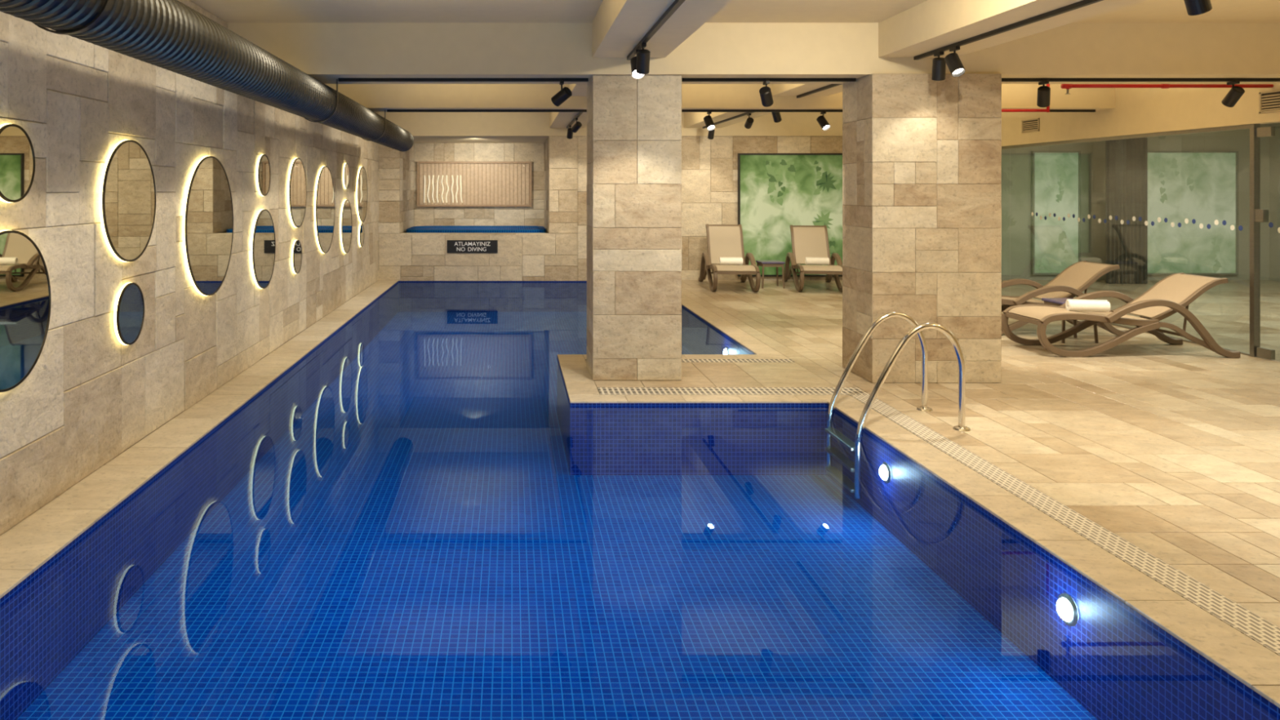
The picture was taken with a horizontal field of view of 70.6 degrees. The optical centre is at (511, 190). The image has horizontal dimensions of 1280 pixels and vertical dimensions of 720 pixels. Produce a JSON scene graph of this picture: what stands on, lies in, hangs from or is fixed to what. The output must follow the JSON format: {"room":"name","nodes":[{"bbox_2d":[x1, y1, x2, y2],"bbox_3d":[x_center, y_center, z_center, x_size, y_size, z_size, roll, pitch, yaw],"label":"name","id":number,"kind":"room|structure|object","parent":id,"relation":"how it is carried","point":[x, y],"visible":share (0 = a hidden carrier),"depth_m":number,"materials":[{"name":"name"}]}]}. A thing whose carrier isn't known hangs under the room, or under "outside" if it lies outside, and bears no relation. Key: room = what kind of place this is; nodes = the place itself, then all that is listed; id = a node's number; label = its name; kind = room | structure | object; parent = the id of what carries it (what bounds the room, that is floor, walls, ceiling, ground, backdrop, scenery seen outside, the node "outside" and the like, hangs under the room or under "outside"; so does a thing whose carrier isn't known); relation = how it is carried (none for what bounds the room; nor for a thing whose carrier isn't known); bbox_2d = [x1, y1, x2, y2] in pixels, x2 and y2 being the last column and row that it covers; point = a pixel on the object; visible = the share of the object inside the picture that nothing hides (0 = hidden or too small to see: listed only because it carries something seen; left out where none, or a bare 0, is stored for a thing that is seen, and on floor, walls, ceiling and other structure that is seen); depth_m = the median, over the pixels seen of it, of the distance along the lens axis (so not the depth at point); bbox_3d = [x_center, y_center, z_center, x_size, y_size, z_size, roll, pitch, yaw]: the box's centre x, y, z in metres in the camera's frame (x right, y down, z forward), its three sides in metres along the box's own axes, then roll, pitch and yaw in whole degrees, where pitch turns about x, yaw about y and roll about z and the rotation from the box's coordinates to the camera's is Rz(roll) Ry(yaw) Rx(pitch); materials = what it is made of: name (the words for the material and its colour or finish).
{"room":"indoor swimming pool","nodes":[
{"label":"indoor swimming pool","id":0,"kind":"room"},
{"bbox_2d":[0,0,378,535],"bbox_3d":[-2.474,0.250,5.950,0.212,3.300,19.900,0,0,0],"label":"wall","id":1,"kind":"structure","parent":0,"point":[89,397],"depth_m":5.66,"materials":[{"name":"stone"}]},
{"bbox_2d":[0,123,35,202],"bbox_3d":[-2.346,-0.127,4.179,0.030,0.371,0.371,0,0,0],"label":"wall mirror","id":2,"kind":"object","parent":1,"relation":"attached to","point":[17,156],"visible":1,"depth_m":4.19,"materials":[{"name":"brown mirror"}]},
{"bbox_2d":[0,230,51,392],"bbox_3d":[-2.346,0.557,4.140,0.030,0.747,0.747,0,0,0],"label":"wall mirror","id":3,"kind":"object","parent":1,"relation":"attached to","point":[25,300],"visible":1,"depth_m":4.23,"materials":[{"name":"brown mirror"}]},
{"bbox_2d":[98,139,155,262],"bbox_3d":[-2.346,0.064,5.471,0.030,0.750,0.750,0,0,0],"label":"wall mirror","id":4,"kind":"object","parent":1,"relation":"attached to","point":[127,188],"visible":1,"depth_m":5.41,"materials":[{"name":"brown mirror"}]},
{"bbox_2d":[113,282,144,345],"bbox_3d":[-2.346,0.756,5.471,0.030,0.382,0.382,0,0,0],"label":"wall mirror","id":5,"kind":"object","parent":1,"relation":"attached to","point":[129,306],"visible":1,"depth_m":5.44,"materials":[{"name":"brown mirror"}]},
{"bbox_2d":[182,155,233,296],"bbox_3d":[-2.346,0.273,6.929,0.030,1.085,1.085,0,0,0],"label":"wall mirror","id":6,"kind":"object","parent":1,"relation":"attached to","point":[207,228],"visible":1,"depth_m":6.86,"materials":[{"name":"brown mirror"}]},
{"bbox_2d":[250,208,275,288],"bbox_3d":[-2.346,0.552,8.424,0.030,0.752,0.752,0,0,0],"label":"wall mirror","id":7,"kind":"object","parent":1,"relation":"attached to","point":[263,241],"visible":1,"depth_m":8.37,"materials":[{"name":"brown mirror"}]},
{"bbox_2d":[256,154,271,195],"bbox_3d":[-2.346,-0.144,8.424,0.030,0.397,0.397,0,0,0],"label":"wall mirror","id":8,"kind":"object","parent":1,"relation":"attached to","point":[263,170],"visible":1,"depth_m":8.37,"materials":[{"name":"brown mirror"}]},
{"bbox_2d":[291,240,302,273],"bbox_3d":[-2.346,0.724,9.720,0.030,0.370,0.370,0,0,0],"label":"wall mirror","id":9,"kind":"object","parent":1,"relation":"attached to","point":[296,251],"visible":1,"depth_m":9.67,"materials":[{"name":"brown mirror"}]},
{"bbox_2d":[287,157,306,227],"bbox_3d":[-2.346,0.026,9.756,0.030,0.765,0.765,0,0,0],"label":"wall mirror","id":10,"kind":"object","parent":1,"relation":"attached to","point":[297,184],"visible":1,"depth_m":9.71,"materials":[{"name":"brown mirror"}]},
{"bbox_2d":[314,165,334,253],"bbox_3d":[-2.346,0.241,11.197,0.030,1.099,1.099,0,0,0],"label":"wall mirror","id":11,"kind":"object","parent":1,"relation":"attached to","point":[324,199],"visible":1,"depth_m":11.10,"materials":[{"name":"brown mirror"}]},
{"bbox_2d":[342,163,349,188],"bbox_3d":[-2.346,-0.204,12.637,0.030,0.367,0.367,0,0,0],"label":"wall mirror","id":12,"kind":"object","parent":1,"relation":"attached to","point":[346,168],"visible":1,"depth_m":12.58,"materials":[{"name":"brown mirror"}]},
{"bbox_2d":[340,199,352,253],"bbox_3d":[-2.346,0.510,12.637,0.030,0.763,0.763,0,0,0],"label":"wall mirror","id":13,"kind":"object","parent":1,"relation":"attached to","point":[346,224],"visible":1,"depth_m":12.58,"materials":[{"name":"brown mirror"}]},
{"bbox_2d":[358,223,364,246],"bbox_3d":[-2.346,0.698,13.894,0.030,0.365,0.365,0,0,0],"label":"wall mirror","id":14,"kind":"object","parent":1,"relation":"attached to","point":[361,231],"visible":1,"depth_m":13.81,"materials":[{"name":"brown mirror"}]},
{"bbox_2d":[356,166,367,222],"bbox_3d":[-2.346,0.063,13.967,0.030,0.881,0.881,0,0,0],"label":"wall mirror","id":15,"kind":"object","parent":1,"relation":"attached to","point":[362,181],"visible":1,"depth_m":13.88,"materials":[{"name":"brown mirror"}]},
{"bbox_2d":[325,84,1115,111],"bbox_3d":[2.360,-1.185,10.750,9.480,0.430,0.500,0,0,0],"label":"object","id":16,"kind":"structure","parent":1,"relation":"attached to","point":[375,97],"depth_m":10.50,"materials":[{"name":"beige paint"}]},
{"bbox_2d":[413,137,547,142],"bbox_3d":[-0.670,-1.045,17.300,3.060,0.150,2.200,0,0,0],"label":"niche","id":17,"kind":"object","parent":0,"point":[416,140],"visible":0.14,"depth_m":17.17,"materials":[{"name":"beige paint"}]},
{"bbox_2d":[189,0,1279,22],"bbox_3d":[5.560,-1.475,6.000,16.280,0.150,20.400,0,0,0],"label":"ceiling","id":18,"kind":"structure","parent":0,"point":[228,11],"depth_m":7.03,"materials":[{"name":"beige paint"}]},
{"bbox_2d":[0,0,413,151],"bbox_3d":[-1.705,-0.998,5.191,0.360,0.805,17.617,0,0,0],"label":"ventilation duct","id":19,"kind":"object","parent":18,"relation":"hanging from","point":[171,35],"visible":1,"depth_m":4.56,"materials":[{"name":"metal"}]},
{"bbox_2d":[337,78,588,81],"bbox_3d":[-0.420,-0.956,7.718,2.160,0.028,0.035,0,0,0],"label":"track","id":20,"kind":"object","parent":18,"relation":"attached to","point":[339,79],"visible":1,"depth_m":7.70,"materials":[{"name":"black metal"}]},
{"bbox_2d":[551,80,572,106],"bbox_3d":[0.429,-0.835,7.718,0.187,0.214,0.099,0,0,38],"label":"track spotlight","id":21,"kind":"object","parent":20,"relation":"attached to","point":[565,93],"visible":1,"depth_m":7.68,"materials":[{"name":"black metal"}]},
{"bbox_2d":[591,0,731,57],"bbox_3d":[0.975,-1.255,1.725,0.610,0.290,11.450,0,0,0],"label":"ceiling beam","id":22,"kind":"structure","parent":18,"relation":"attached to","point":[618,26],"depth_m":6.10,"materials":[{"name":"beige paint"}]},
{"bbox_2d":[626,0,685,59],"bbox_3d":[0.970,-1.096,4.200,0.034,0.028,6.400,0,0,0],"label":"track","id":23,"kind":"object","parent":22,"relation":"attached to","point":[676,4],"visible":1,"depth_m":5.86,"materials":[{"name":"black metal"}]},
{"bbox_2d":[630,49,644,79],"bbox_3d":[0.970,-0.971,6.899,0.100,0.222,0.177,0,0,0],"label":"track spotlight","id":24,"kind":"object","parent":23,"relation":"attached to","point":[633,60],"visible":0.59,"depth_m":6.88,"materials":[{"name":"black metal"}]},
{"bbox_2d":[635,43,649,74],"bbox_3d":[0.971,-0.970,6.601,0.099,0.225,0.156,0,0,0],"label":"track spotlight","id":25,"kind":"object","parent":23,"relation":"attached to","point":[642,66],"visible":1,"depth_m":6.57,"materials":[{"name":"black metal"}]},
{"bbox_2d":[227,22,1279,84],"bbox_3d":[2.360,-1.185,7.785,9.480,0.430,0.670,0,0,0],"label":"ceiling beam","id":26,"kind":"structure","parent":18,"relation":"attached to","point":[327,52],"depth_m":7.45,"materials":[{"name":"beige paint"}]},
{"bbox_2d":[681,78,856,81],"bbox_3d":[2.205,-0.956,7.718,1.530,0.028,0.035,0,0,0],"label":"track","id":27,"kind":"object","parent":26,"relation":"attached to","point":[682,79],"visible":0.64,"depth_m":7.70,"materials":[{"name":"black metal"}]},
{"bbox_2d":[759,80,773,106],"bbox_3d":[2.200,-0.833,7.719,0.098,0.218,0.184,0,0,27],"label":"track spotlight","id":28,"kind":"object","parent":27,"relation":"attached to","point":[766,95],"visible":1,"depth_m":7.67,"materials":[{"name":"black metal"}]},
{"bbox_2d":[772,84,842,96],"bbox_3d":[3.385,-1.255,9.310,0.650,0.290,2.380,0,0,0],"label":"trim","id":29,"kind":"structure","parent":18,"relation":"attached to","point":[778,90],"depth_m":10.02,"materials":[{"name":"beige paint"}]},
{"bbox_2d":[796,84,841,97],"bbox_3d":[3.350,-1.096,9.325,0.034,0.028,2.250,0,0,0],"label":"track","id":30,"kind":"object","parent":29,"relation":"attached to","point":[830,86],"visible":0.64,"depth_m":9.73,"materials":[{"name":"black metal"}]},
{"bbox_2d":[878,0,1146,57],"bbox_3d":[3.385,-1.255,1.725,0.650,0.290,11.450,0,0,0],"label":"ceiling beam","id":31,"kind":"structure","parent":18,"relation":"attached to","point":[929,25],"depth_m":6.27,"materials":[{"name":"beige paint"}]},
{"bbox_2d":[913,0,1102,59],"bbox_3d":[3.350,-1.096,4.200,0.034,0.028,6.400,0,0,0],"label":"track","id":32,"kind":"object","parent":31,"relation":"attached to","point":[1082,3],"visible":1,"depth_m":5.92,"materials":[{"name":"black metal"}]},
{"bbox_2d":[931,51,946,80],"bbox_3d":[3.350,-0.970,7.001,0.098,0.224,0.143,0,0,20],"label":"track spotlight","id":33,"kind":"object","parent":32,"relation":"attached to","point":[939,64],"visible":0.97,"depth_m":6.97,"materials":[{"name":"black metal"}]},
{"bbox_2d":[944,46,965,76],"bbox_3d":[3.350,-0.970,6.749,0.098,0.224,0.169,0,0,-9],"label":"track spotlight","id":34,"kind":"object","parent":32,"relation":"attached to","point":[953,60],"visible":1,"depth_m":6.73,"materials":[{"name":"black metal"}]},
{"bbox_2d":[1183,0,1212,15],"bbox_3d":[3.351,-0.970,4.371,0.160,0.225,0.102,0,0,-30],"label":"track spotlight","id":35,"kind":"object","parent":32,"relation":"attached to","point":[1193,7],"visible":1,"depth_m":4.35,"materials":[{"name":"black metal"}]},
{"bbox_2d":[1001,84,1049,112],"bbox_3d":[5.828,-1.151,10.300,0.756,0.498,0.033,0,0,0],"label":"pipe","id":36,"kind":"object","parent":18,"relation":"attached to","point":[1047,110],"visible":0.5,"depth_m":10.29,"materials":[{"name":"red metal"}]},
{"bbox_2d":[1060,84,1273,93],"bbox_3d":[6.117,-1.150,8.330,1.955,0.500,0.048,0,0,0],"label":"pipe","id":37,"kind":"object","parent":18,"relation":"attached to","point":[1067,86],"visible":0.8,"depth_m":8.32,"materials":[{"name":"red metal"}]},
{"bbox_2d":[378,111,1269,280],"bbox_3d":[5.660,0.250,16.035,16.080,3.300,0.330,0,0,0],"label":"wall","id":38,"kind":"structure","parent":0,"point":[709,167],"depth_m":15.90,"materials":[{"name":"stone"}]},
{"bbox_2d":[447,240,497,253],"bbox_3d":[-0.706,1.000,15.880,0.900,0.228,0.016,0,0,0],"label":"sign","id":39,"kind":"object","parent":38,"relation":"attached to","point":[453,246],"visible":1,"depth_m":15.88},
{"bbox_2d":[400,137,548,235],"bbox_3d":[-0.670,0.015,17.148,3.060,1.970,2.504,0,0,0],"label":"wall niche","id":40,"kind":"object","parent":38,"relation":"in","point":[411,215],"visible":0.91,"depth_m":18.20,"materials":[{"name":"stone"}]},
{"bbox_2d":[417,161,531,206],"bbox_3d":[-0.765,-0.130,18.158,2.330,0.920,0.060,0,0,0],"label":"decorative panel","id":41,"kind":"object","parent":40,"relation":"attached to","point":[439,184],"depth_m":18.17,"materials":[{"name":"brown wood"}]},
{"bbox_2d":[405,226,546,232],"bbox_3d":[-0.670,0.845,17.205,2.600,0.250,1.950,0,0,0],"label":"tiled ledge","id":42,"kind":"object","parent":40,"relation":"in","point":[415,228],"visible":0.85,"depth_m":16.46,"materials":[{"name":"blue tile"}]},
{"bbox_2d":[549,111,586,128],"bbox_3d":[0.975,-1.255,13.435,0.610,0.290,4.870,0,0,0],"label":"ceiling","id":43,"kind":"structure","parent":38,"relation":"attached to","point":[557,119],"depth_m":14.14,"materials":[{"name":"beige paint"}]},
{"bbox_2d":[566,111,583,128],"bbox_3d":[0.970,-1.096,13.325,0.034,0.028,4.550,0,0,0],"label":"track","id":44,"kind":"object","parent":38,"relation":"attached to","point":[580,113],"visible":0.57,"depth_m":13.65,"materials":[{"name":"black metal"}]},
{"bbox_2d":[566,125,573,138],"bbox_3d":[0.969,-0.970,14.901,0.103,0.224,0.171,0,0,0],"label":"track spotlight","id":45,"kind":"object","parent":44,"relation":"attached to","point":[570,133],"visible":0.88,"depth_m":14.86,"materials":[{"name":"black metal"}]},
{"bbox_2d":[571,118,582,133],"bbox_3d":[0.969,-0.975,13.401,0.097,0.214,0.187,0,0,-32],"label":"track spotlight","id":46,"kind":"object","parent":44,"relation":"attached to","point":[577,126],"visible":1,"depth_m":13.35,"materials":[{"name":"black metal"}]},
{"bbox_2d":[684,111,771,128],"bbox_3d":[3.385,-1.255,13.435,0.650,0.290,4.870,0,0,0],"label":"ceiling","id":47,"kind":"structure","parent":38,"relation":"attached to","point":[691,119],"depth_m":14.39,"materials":[{"name":"beige paint"}]},
{"bbox_2d":[702,111,755,128],"bbox_3d":[3.350,-1.096,13.325,0.034,0.028,4.550,0,0,0],"label":"track","id":48,"kind":"object","parent":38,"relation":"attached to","point":[747,113],"visible":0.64,"depth_m":13.50,"materials":[{"name":"black metal"}]},
{"bbox_2d":[707,128,715,139],"bbox_3d":[3.349,-0.970,15.001,0.101,0.225,0.162,0,0,0],"label":"track spotlight","id":49,"kind":"object","parent":48,"relation":"attached to","point":[711,133],"visible":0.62,"depth_m":14.97,"materials":[{"name":"black metal"}]},
{"bbox_2d":[744,113,753,128],"bbox_3d":[3.350,-0.978,12.601,0.099,0.209,0.188,0,0,0],"label":"track spotlight","id":50,"kind":"object","parent":48,"relation":"attached to","point":[749,121],"visible":1,"depth_m":12.55,"materials":[{"name":"black metal"}]},
{"bbox_2d":[771,111,782,122],"bbox_3d":[3.351,-0.971,11.301,0.097,0.223,0.174,0,0,36],"label":"track spotlight","id":51,"kind":"object","parent":48,"relation":"attached to","point":[776,116],"visible":0.57,"depth_m":11.27,"materials":[{"name":"black metal"}]},
{"bbox_2d":[737,153,842,276],"bbox_3d":[4.970,0.435,15.858,1.900,2.190,0.060,0,0,0],"label":"panel","id":52,"kind":"object","parent":38,"relation":"attached to","point":[776,192],"visible":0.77,"depth_m":15.86,"materials":[{"name":"green glass"}]},
{"bbox_2d":[1031,151,1080,275],"bbox_3d":[9.675,0.400,15.865,0.850,2.200,0.060,0,0,0],"label":"panel","id":53,"kind":"object","parent":38,"relation":"attached to","point":[1055,175],"visible":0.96,"depth_m":15.87,"materials":[{"name":"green glass"}]},
{"bbox_2d":[1147,151,1238,275],"bbox_3d":[12.000,0.400,15.865,1.800,2.200,0.060,0,0,0],"label":"panel","id":54,"kind":"object","parent":38,"relation":"attached to","point":[1202,186],"visible":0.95,"depth_m":15.87,"materials":[{"name":"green glass"}]},
{"bbox_2d":[586,280,1279,627],"bbox_3d":[5.560,1.750,5.950,15.880,0.301,19.900,0,0,0],"label":"floor","id":55,"kind":"structure","parent":0,"point":[1173,451],"depth_m":6.49,"materials":[{"name":"tile"}]},
{"bbox_2d":[586,75,681,380],"bbox_3d":[1.053,0.315,7.800,0.752,2.570,0.606,0,0,0],"label":"column","id":56,"kind":"structure","parent":55,"relation":"on","point":[634,126],"depth_m":7.50,"materials":[{"name":"stone"}]},
{"bbox_2d":[0,280,1279,707],"bbox_3d":[0.130,1.610,8.046,5.016,0.021,15.688,0,0,0],"label":"pool coping","id":57,"kind":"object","parent":55,"relation":"on","point":[26,546],"depth_m":4.72,"materials":[{"name":"stone"}]},
{"bbox_2d":[0,280,1279,719],"bbox_3d":[0.185,1.886,8.196,4.410,0.548,15.392,0,0,0],"label":"swimming pool","id":58,"kind":"object","parent":55,"relation":"in","point":[417,517],"visible":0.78,"depth_m":4.88,"materials":[{"name":"blue liquid"}]},
{"bbox_2d":[723,346,728,354],"bbox_3d":[2.369,1.800,9.900,0.040,0.132,0.132,0,0,0],"label":"lamp","id":59,"kind":"object","parent":58,"relation":"in","point":[726,351],"visible":0.66,"depth_m":9.87,"materials":[{"name":"metal"}]},
{"bbox_2d":[879,462,890,483],"bbox_3d":[2.369,1.800,5.690,0.040,0.132,0.132,0,0,0],"label":"lamp","id":60,"kind":"object","parent":58,"relation":"in","point":[884,471],"visible":1,"depth_m":5.66,"materials":[{"name":"metal"}]},
{"bbox_2d":[1056,592,1078,626],"bbox_3d":[2.369,1.800,3.830,0.040,0.132,0.132,0,0,0],"label":"lamp","id":61,"kind":"object","parent":58,"relation":"in","point":[1066,608],"visible":1,"depth_m":3.80,"materials":[{"name":"metal"}]},
{"bbox_2d":[585,359,795,362],"bbox_3d":[1.665,1.605,8.380,1.944,0.013,0.150,0,0,0],"label":"drain grate","id":62,"kind":"object","parent":55,"relation":"on","point":[682,360],"visible":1,"depth_m":8.35,"materials":[{"name":"beige plastic"}]},
{"bbox_2d":[698,224,760,292],"bbox_3d":[3.584,1.095,14.745,0.796,1.022,1.888,0,0,6],"label":"sun lounger","id":63,"kind":"object","parent":55,"relation":"on","point":[722,240],"visible":0.98,"depth_m":15.08,"materials":[{"name":"beige plastic"}]},
{"bbox_2d":[719,257,742,264],"bbox_3d":[3.555,1.145,14.463,0.360,0.116,0.113,0,0,6],"label":"rolled towel","id":64,"kind":"object","parent":63,"relation":"on","point":[722,260],"visible":1,"depth_m":14.42,"materials":[{"name":"white fabric"}]},
{"bbox_2d":[597,387,869,395],"bbox_3d":[1.750,1.605,7.112,2.114,0.013,0.245,0,0,0],"label":"drain grate","id":65,"kind":"object","parent":55,"relation":"on","point":[602,391],"visible":0.93,"depth_m":7.09,"materials":[{"name":"beige plastic"}]},
{"bbox_2d":[755,260,785,288],"bbox_3d":[4.270,1.386,14.750,0.382,0.431,0.382,0,0,0],"label":"side table","id":66,"kind":"object","parent":55,"relation":"on","point":[763,264],"visible":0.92,"depth_m":14.58,"materials":[{"name":"beige plastic"}]},
{"bbox_2d":[782,225,842,292],"bbox_3d":[4.996,1.104,14.736,0.795,1.006,1.888,0,0,10],"label":"sun lounger","id":67,"kind":"object","parent":55,"relation":"on","point":[807,241],"visible":0.9,"depth_m":15.09,"materials":[{"name":"beige fabric"}]},
{"bbox_2d":[804,257,829,264],"bbox_3d":[4.946,1.145,14.453,0.360,0.116,0.113,0,0,10],"label":"rolled towel","id":68,"kind":"object","parent":67,"relation":"on","point":[808,260],"visible":1,"depth_m":14.41,"materials":[{"name":"white fabric"}]},
{"bbox_2d":[825,311,970,499],"bbox_3d":[2.670,1.472,6.240,0.790,1.176,0.650,0,0,0],"label":"pool ladder","id":69,"kind":"object","parent":55,"relation":"on","point":[855,446],"visible":1,"depth_m":6.09,"materials":[{"name":"metal"}]},
{"bbox_2d":[842,73,1001,382],"bbox_3d":[3.525,0.315,7.735,1.076,2.570,0.676,0,0,0],"label":"column","id":70,"kind":"structure","parent":55,"relation":"on","point":[922,155],"depth_m":7.40,"materials":[{"name":"stone"}]},
{"bbox_2d":[1001,260,1127,335],"bbox_3d":[5.820,1.214,10.150,1.888,0.785,0.795,0,0,0],"label":"sun lounger","id":71,"kind":"object","parent":55,"relation":"on","point":[1076,278],"visible":0.43,"depth_m":9.96,"materials":[{"name":"beige plastic"}]},
{"bbox_2d":[849,394,1279,656],"bbox_3d":[2.725,1.605,3.743,0.164,0.013,6.485,0,0,0],"label":"drain grate","id":72,"kind":"object","parent":55,"relation":"on","point":[1260,630],"visible":0.78,"depth_m":4.06,"materials":[{"name":"beige plastic"}]},
{"bbox_2d":[1041,297,1097,343],"bbox_3d":[5.950,1.386,9.520,0.382,0.431,0.382,0,0,0],"label":"side table","id":73,"kind":"object","parent":55,"relation":"on","point":[1047,301],"visible":0.36,"depth_m":9.46,"materials":[{"name":"beige plastic"}]},
{"bbox_2d":[1001,272,1240,358],"bbox_3d":[6.000,1.226,8.900,1.888,0.761,0.795,0,0,0],"label":"sun lounger","id":74,"kind":"object","parent":55,"relation":"on","point":[1171,295],"visible":0.96,"depth_m":8.66,"materials":[{"name":"beige plastic"}]},
{"bbox_2d":[1065,298,1110,311],"bbox_3d":[5.721,1.145,8.863,0.360,0.116,0.113,0,0,12],"label":"rolled towel","id":75,"kind":"object","parent":74,"relation":"on","point":[1082,305],"visible":1,"depth_m":8.83,"materials":[{"name":"white fabric"}]},
{"bbox_2d":[1105,137,1147,284],"bbox_3d":[10.550,0.105,15.300,0.700,2.990,0.100,0,0,0],"label":"wall panel","id":76,"kind":"object","parent":55,"relation":"on","point":[1126,159],"visible":0.67,"depth_m":15.28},
{"bbox_2d":[1001,84,1279,146],"bbox_3d":[7.175,-1.020,5.950,0.150,0.760,19.900,0,0,0],"label":"ceiling beam","id":77,"kind":"structure","parent":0,"point":[1136,111],"depth_m":9.99,"materials":[{"name":"beige paint"}]},
{"bbox_2d":[386,109,1095,111],"bbox_3d":[2.750,-0.956,10.717,8.500,0.028,0.035,0,0,0],"label":"track","id":78,"kind":"object","parent":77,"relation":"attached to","point":[388,110],"visible":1,"depth_m":10.70,"materials":[{"name":"black metal"}]},
{"bbox_2d":[703,111,715,130],"bbox_3d":[2.371,-0.830,10.716,0.098,0.224,0.171,0,0,-17],"label":"track spotlight","id":79,"kind":"object","parent":78,"relation":"attached to","point":[708,122],"visible":1,"depth_m":10.69,"materials":[{"name":"black metal"}]},
{"bbox_2d":[816,111,830,130],"bbox_3d":[3.740,-0.830,10.716,0.098,0.223,0.175,0,0,-26],"label":"track spotlight","id":80,"kind":"object","parent":78,"relation":"attached to","point":[821,120],"visible":1,"depth_m":10.69,"materials":[{"name":"black metal"}]},
{"bbox_2d":[1022,118,1039,133],"bbox_3d":[7.092,-0.886,12.200,0.014,0.170,0.400,0,0,0],"label":"air vent","id":81,"kind":"object","parent":77,"relation":"in","point":[1030,125],"visible":1,"depth_m":12.19,"materials":[{"name":"beige metal"}]},
{"bbox_2d":[1001,124,1260,356],"bbox_3d":[7.150,0.480,12.230,0.060,2.240,7.340,0,0,0],"label":"glass partition","id":82,"kind":"structure","parent":77,"relation":"in","point":[1255,142],"depth_m":8.58,"materials":[{"name":"clear glass"}]},
{"bbox_2d":[1254,126,1279,359],"bbox_3d":[7.126,0.495,7.925,0.099,2.190,1.350,0,0,0],"label":"door","id":83,"kind":"structure","parent":82,"relation":"attached to","point":[1260,215],"depth_m":8.46,"materials":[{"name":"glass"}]},
{"bbox_2d":[1001,78,1279,81],"bbox_3d":[5.565,-0.956,7.718,2.970,0.028,0.035,0,0,0],"label":"track","id":84,"kind":"object","parent":77,"relation":"attached to","point":[1002,79],"visible":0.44,"depth_m":7.70,"materials":[{"name":"metal"}]},
{"bbox_2d":[1036,80,1050,107],"bbox_3d":[4.600,-0.830,7.718,0.098,0.224,0.169,0,0,29],"label":"track spotlight","id":85,"kind":"object","parent":84,"relation":"attached to","point":[1043,91],"visible":1,"depth_m":7.68,"materials":[{"name":"black metal"}]},
{"bbox_2d":[1221,80,1244,106],"bbox_3d":[6.239,-0.832,7.718,0.098,0.221,0.180,0,0,0],"label":"track spotlight","id":86,"kind":"object","parent":84,"relation":"attached to","point":[1236,92],"visible":1,"depth_m":7.69,"materials":[{"name":"black metal"}]},
{"bbox_2d":[1258,89,1279,113],"bbox_3d":[7.092,-0.830,8.300,0.014,0.200,0.320,0,0,0],"label":"air vent","id":87,"kind":"object","parent":77,"relation":"in","point":[1268,101],"visible":1,"depth_m":8.35,"materials":[{"name":"beige metal"}]},
{"bbox_2d":[1269,122,1279,281],"bbox_3d":[13.600,0.150,10.450,0.200,3.100,10.900,0,0,0],"label":"wall","id":88,"kind":"structure","parent":0,"point":[1274,141],"depth_m":15.79,"materials":[{"name":"grey paint"}]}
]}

